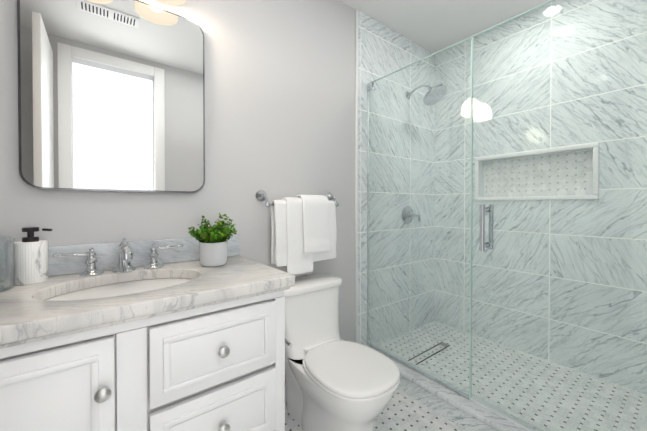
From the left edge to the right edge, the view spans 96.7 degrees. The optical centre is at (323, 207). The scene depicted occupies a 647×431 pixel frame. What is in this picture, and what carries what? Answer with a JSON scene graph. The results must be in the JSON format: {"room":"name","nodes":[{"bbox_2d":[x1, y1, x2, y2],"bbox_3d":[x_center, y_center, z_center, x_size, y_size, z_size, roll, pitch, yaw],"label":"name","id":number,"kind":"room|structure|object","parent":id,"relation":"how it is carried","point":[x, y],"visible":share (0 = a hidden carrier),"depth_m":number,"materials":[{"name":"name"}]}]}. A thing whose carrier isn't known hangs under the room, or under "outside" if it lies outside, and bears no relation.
{"room":"bathroom","nodes":[
{"label":"bathroom","id":0,"kind":"room"},
{"bbox_2d":[0,0,355,382],"bbox_3d":[-0.377,-0.123,1.639,3.640,2.540,0.100,0,1,-38],"label":"wall","id":1,"kind":"structure","parent":0,"point":[279,99],"depth_m":1.56,"materials":[{"name":"grey paint"}]},
{"bbox_2d":[17,0,204,192],"bbox_3d":[-0.828,-0.473,1.205,0.624,0.810,0.031,0,1,-38],"label":"mirror","id":2,"kind":"object","parent":1,"relation":"attached to","point":[111,95],"visible":0.96,"depth_m":1.16,"materials":[{"name":"silver metal"}]},
{"bbox_2d":[154,0,185,5],"bbox_3d":[-0.773,-1.028,1.129,0.426,0.260,0.208,0,1,-38],"label":"sconce","id":3,"kind":"object","parent":1,"relation":"attached to","point":[173,2],"visible":0.97,"depth_m":1.27,"materials":[{"name":"white glass"}]},
{"bbox_2d":[285,383,286,402],"bbox_3d":[-0.738,1.096,1.300,2.440,0.110,0.014,0,1,-38],"label":"baseboard","id":4,"kind":"structure","parent":1,"relation":"attached to","point":[285,393],"depth_m":1.69,"materials":[{"name":"white paint"}]},
{"bbox_2d":[256,190,338,206],"bbox_3d":[-0.128,-0.053,1.709,0.549,0.096,0.095,0,1,-38],"label":"towel rail","id":5,"kind":"object","parent":1,"relation":"attached to","point":[261,195],"visible":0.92,"depth_m":1.58,"materials":[{"name":"silver metal"}]},
{"bbox_2d":[271,195,336,274],"bbox_3d":[-0.102,0.146,1.682,0.430,0.445,0.136,0,1,-38],"label":"hanging towels","id":6,"kind":"object","parent":5,"relation":"hanging from","point":[303,233],"visible":1,"depth_m":1.61,"materials":[{"name":"white fabric"}]},
{"bbox_2d":[355,9,357,342],"bbox_3d":[0.235,-0.127,2.039,0.018,2.540,0.016,0,1,-38],"label":"trim","id":7,"kind":"structure","parent":1,"relation":"attached to","point":[356,200],"depth_m":2.03,"materials":[{"name":"white stone"}]},
{"bbox_2d":[358,10,434,345],"bbox_3d":[0.630,-0.130,2.346,0.982,2.540,0.012,0,1,-38],"label":"wall tile","id":8,"kind":"structure","parent":1,"relation":"attached to","point":[383,50],"depth_m":2.28,"materials":[{"name":"stone"}]},
{"bbox_2d":[402,206,419,223],"bbox_3d":[0.723,0.060,2.368,0.162,0.152,0.070,0,1,-38],"label":"shower valve","id":9,"kind":"object","parent":8,"relation":"attached to","point":[409,213],"depth_m":2.36,"materials":[{"name":"silver metal"}]},
{"bbox_2d":[405,84,446,105],"bbox_3d":[0.798,-0.886,2.253,0.190,0.173,0.328,0,1,-38],"label":"shower head","id":10,"kind":"object","parent":8,"relation":"attached to","point":[432,95],"depth_m":2.19},
{"bbox_2d":[475,142,598,200],"bbox_3d":[1.465,-0.229,2.060,0.016,0.351,0.741,0,1,-38],"label":"trim","id":11,"kind":"structure","parent":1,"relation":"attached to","point":[595,172],"depth_m":1.95,"materials":[{"name":"white stone"}]},
{"bbox_2d":[285,388,465,430],"bbox_3d":[0.198,1.194,0.908,3.640,0.080,1.980,0,1,-38],"label":"floor","id":12,"kind":"structure","parent":0,"point":[402,411],"depth_m":1.56,"materials":[{"name":"tile"}]},
{"bbox_2d":[0,270,294,430],"bbox_3d":[-0.770,0.724,0.907,1.219,0.860,0.584,0,1,-38],"label":"bathroom vanity","id":13,"kind":"object","parent":12,"relation":"on","point":[160,335],"depth_m":0.83,"materials":[{"name":"white wood"}]},
{"bbox_2d":[0,254,294,337],"bbox_3d":[-0.776,0.281,0.913,1.266,0.053,0.561,0,1,-38],"label":"countertop","id":14,"kind":"structure","parent":13,"relation":"on","point":[19,312],"depth_m":0.87,"materials":[{"name":"white stone"}]},
{"bbox_2d":[0,235,14,291],"bbox_3d":[-1.025,0.152,0.870,0.128,0.204,0.128,0,1,-38],"label":"glass jar","id":15,"kind":"object","parent":14,"relation":"on","point":[8,269],"visible":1,"depth_m":0.89,"materials":[{"name":"clear glass"}]},
{"bbox_2d":[14,227,51,284],"bbox_3d":[-0.990,0.160,0.982,0.097,0.186,0.085,0,1,-38],"label":"soap dispenser","id":16,"kind":"object","parent":14,"relation":"on","point":[30,258],"visible":0.98,"depth_m":0.95,"materials":[{"name":"stone"}]},
{"bbox_2d":[48,238,183,277],"bbox_3d":[-0.767,0.186,1.112,0.435,0.132,0.176,0,1,-38],"label":"faucet","id":17,"kind":"object","parent":14,"relation":"on","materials":[{"name":"silver metal"}]},
{"bbox_2d":[188,213,236,266],"bbox_3d":[-0.480,0.135,1.257,0.202,0.230,0.196,0,1,-38],"label":"potted plant","id":18,"kind":"object","parent":14,"relation":"on","point":[212,240],"visible":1,"depth_m":1.22,"materials":[{"name":"green plant"}]},
{"bbox_2d":[284,273,399,430],"bbox_3d":[0.045,0.784,1.452,0.429,0.730,0.715,0,1,-38],"label":"toilet","id":19,"kind":"object","parent":12,"relation":"on","point":[334,381],"visible":0.92,"depth_m":1.39,"materials":[{"name":"white ceramic"}]},
{"bbox_2d":[373,344,541,430],"bbox_3d":[0.883,1.085,1.373,0.135,0.130,1.880,0,1,-38],"label":"shower curb","id":20,"kind":"object","parent":12,"relation":"on","point":[462,412],"visible":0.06,"depth_m":1.55,"materials":[{"name":"stone"}]},
{"bbox_2d":[367,0,646,430],"bbox_3d":[0.862,0.061,1.412,0.123,1.915,1.775,0,1,-38],"label":"glass shower enclosure","id":21,"kind":"object","parent":20,"relation":"on","point":[484,244],"visible":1,"depth_m":1.42,"materials":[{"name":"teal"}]},
{"bbox_2d":[378,321,646,430],"bbox_3d":[1.233,1.102,1.644,0.900,0.090,1.880,0,1,-38],"label":"shower floor","id":22,"kind":"structure","parent":12,"relation":"on","point":[528,414],"depth_m":1.72,"materials":[{"name":"tile"}]},
{"bbox_2d":[408,342,449,364],"bbox_3d":[0.775,1.052,2.089,0.440,0.002,0.069,0,1,-38],"label":"floor drain","id":23,"kind":"object","parent":22,"relation":"on","point":[443,344],"depth_m":2.13,"materials":[{"name":"silver metal"}]},
{"bbox_2d":[339,0,549,52],"bbox_3d":[0.198,-1.425,0.882,3.640,0.080,1.980,0,1,-38],"label":"ceiling","id":24,"kind":"structure","parent":0,"point":[433,26],"depth_m":2.09,"materials":[{"name":"white paint"}]},
{"bbox_2d":[479,148,592,196],"bbox_3d":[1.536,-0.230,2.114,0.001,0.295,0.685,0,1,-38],"label":"wall niche","id":25,"kind":"object","parent":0,"point":[496,171],"depth_m":2.07,"materials":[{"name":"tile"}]},
{"bbox_2d":[434,0,646,394],"bbox_3d":[1.589,-0.125,1.907,0.001,2.540,1.880,0,1,-38],"label":"wall tile","id":26,"kind":"structure","parent":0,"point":[579,79],"depth_m":1.94,"materials":[{"name":"stone"}]}
]}

